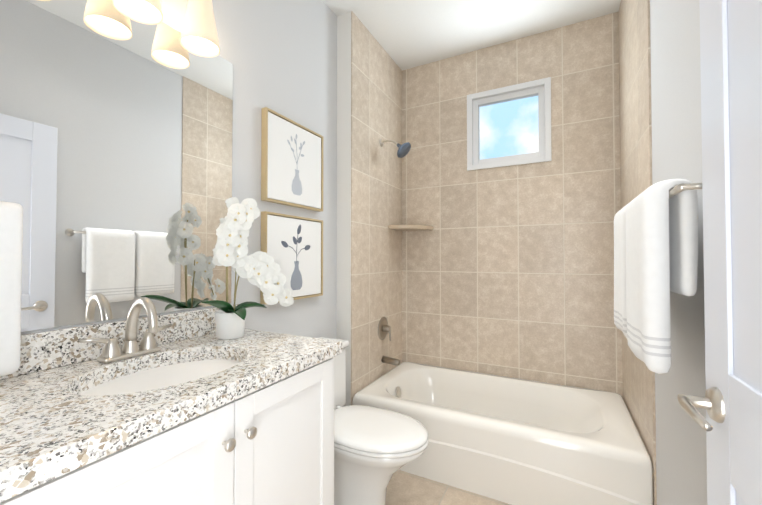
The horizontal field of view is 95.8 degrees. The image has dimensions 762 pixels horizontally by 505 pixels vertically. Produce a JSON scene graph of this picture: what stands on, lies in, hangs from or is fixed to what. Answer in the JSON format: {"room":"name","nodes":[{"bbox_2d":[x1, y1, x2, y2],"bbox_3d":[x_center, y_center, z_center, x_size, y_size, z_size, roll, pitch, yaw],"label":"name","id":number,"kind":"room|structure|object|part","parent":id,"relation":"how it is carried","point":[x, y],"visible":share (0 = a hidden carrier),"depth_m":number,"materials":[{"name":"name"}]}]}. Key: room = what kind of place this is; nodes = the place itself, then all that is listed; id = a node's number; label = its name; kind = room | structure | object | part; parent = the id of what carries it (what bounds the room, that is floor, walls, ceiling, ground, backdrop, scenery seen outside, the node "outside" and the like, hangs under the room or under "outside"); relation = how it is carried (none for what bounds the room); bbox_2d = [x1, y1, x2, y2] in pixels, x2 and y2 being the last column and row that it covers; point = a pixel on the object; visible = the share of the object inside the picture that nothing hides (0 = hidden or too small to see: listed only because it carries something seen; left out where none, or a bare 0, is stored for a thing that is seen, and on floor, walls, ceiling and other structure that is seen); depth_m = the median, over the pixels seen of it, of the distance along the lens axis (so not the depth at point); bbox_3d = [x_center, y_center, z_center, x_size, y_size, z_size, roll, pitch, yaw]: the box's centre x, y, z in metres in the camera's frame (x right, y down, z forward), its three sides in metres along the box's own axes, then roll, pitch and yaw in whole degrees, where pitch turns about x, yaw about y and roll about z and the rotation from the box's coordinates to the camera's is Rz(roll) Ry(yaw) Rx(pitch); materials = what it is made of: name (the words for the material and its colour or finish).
{"room":"bathroom","nodes":[
{"label":"bathroom","id":0,"kind":"room"},
{"bbox_2d":[21,0,336,338],"bbox_3d":[-0.643,-0.149,1.644,0.120,2.780,3.237,-1,-1,27],"label":"wall","id":1,"kind":"structure","parent":0,"point":[280,56],"depth_m":1.76,"materials":[{"name":"paint"}]},
{"bbox_2d":[0,201,22,376],"bbox_3d":[-0.981,-0.004,0.737,0.107,0.592,0.288,-1,-1,27],"label":"towel","id":2,"kind":"object","parent":1,"relation":"attached to","point":[11,230],"visible":1,"depth_m":0.82,"materials":[{"name":"white fabric"}]},
{"bbox_2d":[0,0,232,331],"bbox_3d":[-0.821,-0.307,1.160,0.008,1.042,0.752,-1,-1,27],"label":"mirror","id":3,"kind":"object","parent":1,"relation":"attached to","point":[115,154],"visible":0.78,"depth_m":1.08,"materials":[{"name":"clear glass"}]},
{"bbox_2d":[0,304,238,379],"bbox_3d":[-0.838,0.271,1.103,0.020,0.102,0.930,-1,-1,27],"label":"backsplash","id":4,"kind":"structure","parent":1,"relation":"attached to","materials":[{"name":"stone"}]},
{"bbox_2d":[112,0,219,57],"bbox_3d":[-0.775,-0.964,1.091,0.162,0.410,0.570,-1,-1,27],"label":"sconce","id":5,"kind":"object","parent":1,"relation":"attached to","point":[199,36],"visible":1,"depth_m":1.22,"materials":[{"name":"white glass"}]},
{"bbox_3d":[-0.761,-0.884,1.083,0.131,0.250,0.131,-1,-1,27],"label":"lamp shade","id":6,"kind":"part","parent":5,"relation":"part of","materials":[{"name":"white glass"}]},
{"bbox_3d":[-0.665,-0.881,1.270,0.131,0.250,0.131,-1,-1,27],"label":"lamp shade","id":7,"kind":"part","parent":5,"relation":"part of","materials":[{"name":"white glass"}]},
{"bbox_2d":[260,211,322,303],"bbox_3d":[-0.457,0.028,1.831,0.032,0.440,0.447,-1,-1,27],"label":"picture","id":8,"kind":"object","parent":1,"relation":"attached to","point":[291,245],"visible":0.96,"depth_m":1.82,"materials":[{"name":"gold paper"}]},
{"bbox_3d":[-0.557,0.025,1.637,0.032,0.440,0.010,-1,-1,27],"label":"frame","id":9,"kind":"part","parent":8,"relation":"part of","materials":[{"name":"gold metal"}]},
{"bbox_3d":[-0.457,-0.187,1.835,0.032,0.010,0.427,-1,-1,27],"label":"frame","id":10,"kind":"part","parent":8,"relation":"part of","materials":[{"name":"gold metal"}]},
{"bbox_3d":[-0.457,0.243,1.828,0.032,0.010,0.427,-1,-1,27],"label":"frame","id":11,"kind":"part","parent":8,"relation":"part of","materials":[{"name":"gold metal"}]},
{"bbox_3d":[-0.356,0.032,2.026,0.032,0.440,0.010,-1,-1,27],"label":"frame","id":12,"kind":"part","parent":8,"relation":"part of","materials":[{"name":"gold metal"}]},
{"bbox_2d":[261,107,322,211],"bbox_3d":[-0.457,-0.467,1.840,0.032,0.443,0.447,-1,-1,27],"label":"picture","id":13,"kind":"object","parent":1,"relation":"attached to","point":[292,163],"visible":1,"depth_m":1.79,"materials":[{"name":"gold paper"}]},
{"bbox_3d":[-0.557,-0.470,1.646,0.032,0.443,0.010,-1,-1,27],"label":"frame","id":14,"kind":"part","parent":13,"relation":"part of","materials":[{"name":"gold metal"}]},
{"bbox_3d":[-0.457,-0.251,1.836,0.032,0.010,0.427,-1,-1,27],"label":"frame","id":15,"kind":"part","parent":13,"relation":"part of","materials":[{"name":"gold metal"}]},
{"bbox_3d":[-0.457,-0.684,1.844,0.032,0.010,0.427,-1,-1,27],"label":"frame","id":16,"kind":"part","parent":13,"relation":"part of","materials":[{"name":"gold metal"}]},
{"bbox_3d":[-0.356,-0.464,2.034,0.032,0.443,0.010,-1,-1,27],"label":"frame","id":17,"kind":"part","parent":13,"relation":"part of","materials":[{"name":"gold metal"}]},
{"bbox_2d":[336,11,350,405],"bbox_3d":[-0.058,-0.134,2.531,0.105,2.780,0.783,-1,-1,27],"label":"wall","id":18,"kind":"structure","parent":0,"point":[343,318],"depth_m":2.19,"materials":[{"name":"white paint"}]},
{"bbox_2d":[351,11,401,404],"bbox_3d":[-0.007,-0.134,2.507,0.008,2.780,0.779,-1,-1,27],"label":"tile","id":19,"kind":"structure","parent":18,"relation":"attached to","point":[376,189],"depth_m":2.42,"materials":[{"name":"beige tile"}]},
{"bbox_2d":[378,317,390,340],"bbox_3d":[0.043,0.557,2.511,0.065,0.169,0.168,-1,-1,27],"label":"tub valve","id":20,"kind":"object","parent":19,"relation":"attached to","point":[384,328],"visible":1,"depth_m":2.50,"materials":[{"name":"silver metal"}]},
{"bbox_2d":[381,356,400,365],"bbox_3d":[0.075,0.783,2.491,0.138,0.053,0.048,-1,-1,27],"label":"tub spout","id":21,"kind":"object","parent":19,"relation":"attached to","point":[391,361],"visible":1,"depth_m":2.47,"materials":[{"name":"silver metal"}]},
{"bbox_2d":[379,139,410,157],"bbox_3d":[0.103,-0.755,2.470,0.229,0.160,0.126,-1,-1,27],"label":"shower head","id":22,"kind":"object","parent":19,"relation":"attached to","point":[403,150],"visible":1,"depth_m":2.44},
{"bbox_3d":[0.064,-0.791,2.490,0.137,0.054,0.016,-1,-1,27],"label":"arm","id":23,"kind":"part","parent":22,"relation":"part of"},
{"bbox_2d":[388,225,432,230],"bbox_3d":[0.234,-0.193,2.670,0.270,0.028,0.270,-1,-1,27],"label":"corner shelf","id":24,"kind":"object","parent":18,"relation":"attached to","point":[409,227],"visible":1,"depth_m":2.61,"materials":[{"name":"beige ceramic"}]},
{"bbox_2d":[385,470,510,504],"bbox_3d":[0.130,1.264,1.220,1.860,0.060,3.237,-1,-1,27],"label":"floor","id":25,"kind":"structure","parent":0,"point":[404,488],"depth_m":1.77,"materials":[{"name":"tile"}]},
{"bbox_2d":[0,297,341,504],"bbox_3d":[-0.589,0.682,0.967,0.579,1.095,0.930,-1,-1,27],"label":"bathroom vanity","id":26,"kind":"object","parent":25,"relation":"on","point":[177,408],"visible":0.98,"depth_m":0.87,"materials":[{"name":"white stone"}]},
{"bbox_2d":[79,297,171,362],"bbox_3d":[-0.733,0.228,1.049,0.155,0.186,0.256,-1,-1,27],"label":"faucet","id":27,"kind":"object","parent":26,"relation":"on","point":[131,352],"depth_m":1.05,"materials":[{"name":"silver metal"}]},
{"bbox_3d":[-0.466,0.395,0.669,0.020,0.058,0.299,-1,-1,27],"label":"door rail","id":28,"kind":"part","parent":26,"relation":"part of","materials":[{"name":"white wood"}]},
{"bbox_3d":[-0.469,0.733,0.665,0.009,0.625,0.307,-1,-1,27],"label":"door panel","id":29,"kind":"part","parent":26,"relation":"part of","materials":[{"name":"white wood"}]},
{"bbox_3d":[-0.362,0.454,0.814,0.031,0.030,0.030,-1,-1,27],"label":"door knob","id":30,"kind":"part","parent":26,"relation":"part of","materials":[{"name":"silver metal"}]},
{"bbox_2d":[201,197,293,339],"bbox_3d":[-0.534,0.056,1.343,0.187,0.541,0.383,-1,-1,27],"label":"orchid","id":31,"kind":"object","parent":26,"relation":"on","point":[260,270],"visible":1,"depth_m":1.32,"materials":[{"name":"white plant"}]},
{"bbox_3d":[-0.618,0.015,1.315,0.021,0.073,0.059,-1,-1,27],"label":"flower","id":32,"kind":"part","parent":31,"relation":"part of","materials":[{"name":"white plant"}]},
{"bbox_3d":[-0.573,0.012,1.274,0.058,0.082,0.058,-1,-1,27],"label":"flower","id":33,"kind":"part","parent":31,"relation":"part of","materials":[{"name":"white plant"}]},
{"bbox_3d":[-0.569,-0.030,1.274,0.063,0.090,0.065,-1,-1,27],"label":"flower","id":34,"kind":"part","parent":31,"relation":"part of","materials":[{"name":"white plant"}]},
{"bbox_3d":[-0.563,-0.062,1.276,0.061,0.096,0.079,-1,-1,27],"label":"flower","id":35,"kind":"part","parent":31,"relation":"part of","materials":[{"name":"white plant"}]},
{"bbox_3d":[-0.557,-0.095,1.282,0.038,0.078,0.069,-1,-1,27],"label":"flower","id":36,"kind":"part","parent":31,"relation":"part of","materials":[{"name":"white plant"}]},
{"bbox_3d":[-0.581,0.276,1.331,0.110,0.100,0.110,-1,-1,27],"label":"pot","id":37,"kind":"part","parent":31,"relation":"part of","materials":[{"name":"white ceramic"}]},
{"bbox_3d":[-0.572,-0.175,1.339,0.025,0.079,0.067,-1,-1,27],"label":"flower","id":38,"kind":"part","parent":31,"relation":"part of","materials":[{"name":"white plant"}]},
{"bbox_3d":[-0.547,-0.123,1.285,0.040,0.082,0.064,-1,-1,27],"label":"flower","id":39,"kind":"part","parent":31,"relation":"part of","materials":[{"name":"white plant"}]},
{"bbox_3d":[-0.539,-0.146,1.292,0.058,0.082,0.056,-1,-1,27],"label":"flower","id":40,"kind":"part","parent":31,"relation":"part of","materials":[{"name":"white plant"}]},
{"bbox_3d":[-0.552,0.017,1.320,0.054,0.086,0.067,-1,-1,27],"label":"flower","id":41,"kind":"part","parent":31,"relation":"part of","materials":[{"name":"white plant"}]},
{"bbox_3d":[-0.549,-0.024,1.318,0.071,0.096,0.066,-1,-1,27],"label":"flower","id":42,"kind":"part","parent":31,"relation":"part of","materials":[{"name":"white plant"}]},
{"bbox_3d":[-0.545,-0.062,1.321,0.043,0.091,0.069,-1,-1,27],"label":"flower","id":43,"kind":"part","parent":31,"relation":"part of","materials":[{"name":"white plant"}]},
{"bbox_3d":[-0.535,-0.096,1.323,0.044,0.084,0.067,-1,-1,27],"label":"flower","id":44,"kind":"part","parent":31,"relation":"part of","materials":[{"name":"white plant"}]},
{"bbox_3d":[-0.522,0.056,1.334,0.065,0.090,0.062,-1,-1,27],"label":"flower","id":45,"kind":"part","parent":31,"relation":"part of","materials":[{"name":"white plant"}]},
{"bbox_3d":[-0.527,-0.125,1.329,0.054,0.083,0.072,-1,-1,27],"label":"flower","id":46,"kind":"part","parent":31,"relation":"part of","materials":[{"name":"white plant"}]},
{"bbox_3d":[-0.510,-0.170,1.347,0.054,0.084,0.068,-1,-1,27],"label":"flower","id":47,"kind":"part","parent":31,"relation":"part of","materials":[{"name":"white plant"}]},
{"bbox_3d":[-0.526,-0.150,1.338,0.060,0.082,0.057,-1,-1,27],"label":"flower","id":48,"kind":"part","parent":31,"relation":"part of","materials":[{"name":"white plant"}]},
{"bbox_3d":[-0.501,0.065,1.346,0.037,0.082,0.072,-1,-1,27],"label":"flower","id":49,"kind":"part","parent":31,"relation":"part of","materials":[{"name":"white plant"}]},
{"bbox_3d":[-0.501,0.045,1.376,0.042,0.083,0.071,-1,-1,27],"label":"flower","id":50,"kind":"part","parent":31,"relation":"part of","materials":[{"name":"white plant"}]},
{"bbox_3d":[-0.487,0.083,1.359,0.070,0.097,0.067,-1,-1,27],"label":"flower","id":51,"kind":"part","parent":31,"relation":"part of","materials":[{"name":"white plant"}]},
{"bbox_3d":[-0.489,0.043,1.384,0.061,0.097,0.069,-1,-1,27],"label":"flower","id":52,"kind":"part","parent":31,"relation":"part of","materials":[{"name":"white plant"}]},
{"bbox_3d":[-0.461,0.121,1.376,0.042,0.086,0.072,-1,-1,27],"label":"flower","id":53,"kind":"part","parent":31,"relation":"part of","materials":[{"name":"white plant"}]},
{"bbox_3d":[-0.467,0.057,1.395,0.068,0.094,0.067,-1,-1,27],"label":"flower","id":54,"kind":"part","parent":31,"relation":"part of","materials":[{"name":"white plant"}]},
{"bbox_3d":[-0.445,0.172,1.399,0.052,0.082,0.061,-1,-1,27],"label":"flower","id":55,"kind":"part","parent":31,"relation":"part of","materials":[{"name":"white plant"}]},
{"bbox_3d":[-0.451,0.085,1.415,0.060,0.089,0.069,-1,-1,27],"label":"flower","id":56,"kind":"part","parent":31,"relation":"part of","materials":[{"name":"white plant"}]},
{"bbox_3d":[-0.431,0.127,1.434,0.064,0.088,0.062,-1,-1,27],"label":"flower","id":57,"kind":"part","parent":31,"relation":"part of","materials":[{"name":"white plant"}]},
{"bbox_3d":[-0.402,0.191,1.454,0.057,0.079,0.060,-1,-1,27],"label":"flower","id":58,"kind":"part","parent":31,"relation":"part of","materials":[{"name":"white plant"}]},
{"bbox_3d":[-0.332,0.455,0.871,0.031,0.030,0.030,-1,-1,27],"label":"door knob","id":59,"kind":"part","parent":26,"relation":"part of","materials":[{"name":"silver metal"}]},
{"bbox_3d":[-0.277,0.739,1.037,0.009,0.625,0.306,-1,-1,27],"label":"door panel","id":60,"kind":"part","parent":26,"relation":"part of","materials":[{"name":"white wood"}]},
{"bbox_3d":[-0.274,0.402,1.041,0.020,0.058,0.298,-1,-1,27],"label":"door rail","id":61,"kind":"part","parent":26,"relation":"part of","materials":[{"name":"white wood"}]},
{"bbox_3d":[-0.188,0.749,1.243,0.018,0.720,0.040,-1,-1,27],"label":"frame","id":62,"kind":"part","parent":26,"relation":"part of","materials":[{"name":"white wood"}]},
{"bbox_2d":[319,337,428,504],"bbox_3d":[-0.128,0.866,1.672,0.741,0.752,0.430,-1,-1,27],"label":"toilet","id":63,"kind":"object","parent":25,"relation":"on","point":[376,449],"visible":0.5,"depth_m":1.55,"materials":[{"name":"white ceramic"}]},
{"bbox_3d":[-0.366,0.510,1.800,0.206,0.036,0.430,-1,-1,27],"label":"tank lid","id":64,"kind":"part","parent":63,"relation":"part of","materials":[{"name":"white ceramic"}]},
{"bbox_3d":[-0.370,0.694,1.800,0.192,0.330,0.410,-1,-1,27],"label":"tank","id":65,"kind":"part","parent":63,"relation":"part of","materials":[{"name":"white ceramic"}]},
{"bbox_3d":[-0.051,1.048,1.629,0.547,0.385,0.362,-1,-1,27],"label":"bowl","id":66,"kind":"part","parent":63,"relation":"part of","materials":[{"name":"white ceramic"}]},
{"bbox_3d":[-0.041,0.820,1.627,0.540,0.030,0.380,-1,-1,27],"label":"lid","id":67,"kind":"part","parent":63,"relation":"part of","materials":[{"name":"white ceramic"}]},
{"bbox_3d":[-0.039,0.845,1.626,0.540,0.017,0.376,-1,-1,27],"label":"seat","id":68,"kind":"part","parent":63,"relation":"part of","materials":[{"name":"white plastic"}]},
{"bbox_2d":[352,362,652,504],"bbox_3d":[0.660,1.065,2.135,1.495,0.370,0.788,-1,-1,27],"label":"bathtub","id":69,"kind":"object","parent":25,"relation":"on","point":[512,440],"visible":0.94,"depth_m":1.81,"materials":[{"name":"white ceramic"}]},
{"bbox_2d":[322,0,620,70],"bbox_3d":[0.130,-1.576,1.269,1.860,0.060,3.237,-1,-1,27],"label":"ceiling","id":70,"kind":"structure","parent":0,"point":[407,34],"depth_m":2.27,"materials":[{"name":"paint"}]},
{"bbox_2d":[402,12,622,396],"bbox_3d":[0.832,-0.133,2.602,1.620,2.780,0.160,-1,-1,27],"label":"wall","id":71,"kind":"structure","parent":0,"point":[585,186],"depth_m":2.43,"materials":[{"name":"tile"}]},
{"bbox_2d":[467,94,472,170],"bbox_3d":[0.681,-0.907,2.626,0.040,0.576,0.060,-1,-1,27],"label":"flange","id":72,"kind":"object","parent":71,"relation":"attached to","point":[469,132],"visible":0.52,"depth_m":2.60,"materials":[{"name":"white plastic"}]},
{"bbox_2d":[473,86,544,164],"bbox_3d":[0.930,-0.909,2.526,0.497,0.500,0.048,-1,-1,27],"label":"window","id":73,"kind":"structure","parent":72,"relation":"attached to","point":[509,127],"depth_m":2.51,"materials":[{"name":"clear glass"}]},
{"bbox_3d":[0.728,-0.907,2.631,0.042,0.500,0.048,-1,-1,27],"label":"window frame sash","id":74,"kind":"part","parent":73,"relation":"part of","materials":[{"name":"white plastic"}]},
{"bbox_3d":[0.930,-1.138,2.530,0.413,0.042,0.048,-1,-1,27],"label":"window frame sash","id":75,"kind":"part","parent":73,"relation":"part of","materials":[{"name":"white plastic"}]},
{"bbox_3d":[0.930,-0.680,2.523,0.413,0.042,0.048,-1,-1,27],"label":"window frame sash","id":76,"kind":"part","parent":73,"relation":"part of","materials":[{"name":"white plastic"}]},
{"bbox_3d":[1.132,-0.911,2.422,0.042,0.500,0.048,-1,-1,27],"label":"window frame sash","id":77,"kind":"part","parent":73,"relation":"part of","materials":[{"name":"white plastic"}]},
{"bbox_2d":[472,78,543,100],"bbox_3d":[0.918,-1.177,2.508,0.493,0.040,0.060,-1,-1,27],"label":"flange","id":78,"kind":"object","parent":71,"relation":"attached to","point":[510,89],"visible":0.73,"depth_m":2.48,"materials":[{"name":"white plastic"}]},
{"bbox_2d":[472,156,544,169],"bbox_3d":[0.918,-0.641,2.499,0.493,0.040,0.060,-1,-1,27],"label":"flange","id":79,"kind":"object","parent":71,"relation":"attached to","point":[509,163],"visible":0.67,"depth_m":2.46,"materials":[{"name":"white plastic"}]},
{"bbox_2d":[544,77,551,161],"bbox_3d":[1.155,-0.911,2.381,0.040,0.576,0.060,-1,-1,27],"label":"flange","id":80,"kind":"object","parent":71,"relation":"attached to","point":[547,93],"visible":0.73,"depth_m":2.35,"materials":[{"name":"white plastic"}]},
{"bbox_2d":[650,0,707,504],"bbox_3d":[0.903,-0.163,0.845,0.120,2.780,3.237,-1,-1,27],"label":"wall","id":81,"kind":"structure","parent":0,"point":[681,459],"depth_m":1.14,"materials":[{"name":"paint"}]},
{"bbox_2d":[618,0,656,504],"bbox_3d":[1.331,-0.146,1.814,0.008,2.780,0.783,-1,-1,27],"label":"tile","id":82,"kind":"structure","parent":81,"relation":"attached to","point":[635,147],"depth_m":1.72,"materials":[{"name":"beige tile"}]},
{"bbox_2d":[614,179,701,373],"bbox_3d":[0.886,0.067,1.117,0.163,0.506,0.702,-1,-1,27],"label":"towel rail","id":83,"kind":"object","parent":81,"relation":"attached to","point":[655,244],"visible":0.98,"depth_m":0.90,"materials":[{"name":"white fabric"}]},
{"bbox_2d":[614,203,628,337],"bbox_3d":[0.936,0.060,1.258,0.126,0.488,0.277,-1,-1,27],"label":"towel","id":84,"kind":"object","parent":83,"relation":"hanging from","point":[620,312],"depth_m":1.25,"materials":[{"name":"white fabric"}]},
{"bbox_3d":[0.764,-0.158,0.818,0.078,0.016,0.016,-1,-1,27],"label":"post","id":85,"kind":"part","parent":83,"relation":"part of","materials":[{"name":"silver metal"}]},
{"bbox_2d":[699,0,761,504],"bbox_3d":[0.535,0.198,0.392,0.036,2.018,0.760,-1,-1,27],"label":"door","id":86,"kind":"structure","parent":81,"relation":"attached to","point":[744,18],"depth_m":0.64,"materials":[{"name":"white wood"}]},
{"bbox_2d":[678,387,725,422],"bbox_3d":[0.635,0.300,0.691,0.062,0.066,0.066,-1,-1,27],"label":"door handle","id":87,"kind":"object","parent":86,"relation":"attached to","point":[716,412],"depth_m":0.67,"materials":[{"name":"silver metal"}]},
{"bbox_3d":[0.630,0.300,0.693,0.052,0.022,0.022,-1,-1,27],"label":"door handle neck","id":88,"kind":"part","parent":87,"relation":"part of","materials":[{"name":"silver metal"}]},
{"bbox_2d":[677,394,712,430],"bbox_3d":[0.589,0.300,0.651,0.022,0.020,0.126,-1,-1,27],"label":"lever","id":89,"kind":"object","parent":87,"relation":"attached to","point":[690,409],"visible":0.98,"depth_m":0.63,"materials":[{"name":"silver metal"}]},
{"bbox_3d":[0.670,0.203,0.685,0.008,2.018,0.115,-1,-1,27],"label":"door stile","id":90,"kind":"part","parent":86,"relation":"part of","materials":[{"name":"white wood"}]},
{"bbox_2d":[729,374,761,504],"bbox_3d":[0.522,0.320,0.396,0.008,0.200,0.530,-1,-1,27],"label":"rail","id":91,"kind":"object","parent":86,"relation":"attached to","point":[745,406],"visible":1,"depth_m":0.58,"materials":[{"name":"white wood"}]}
]}

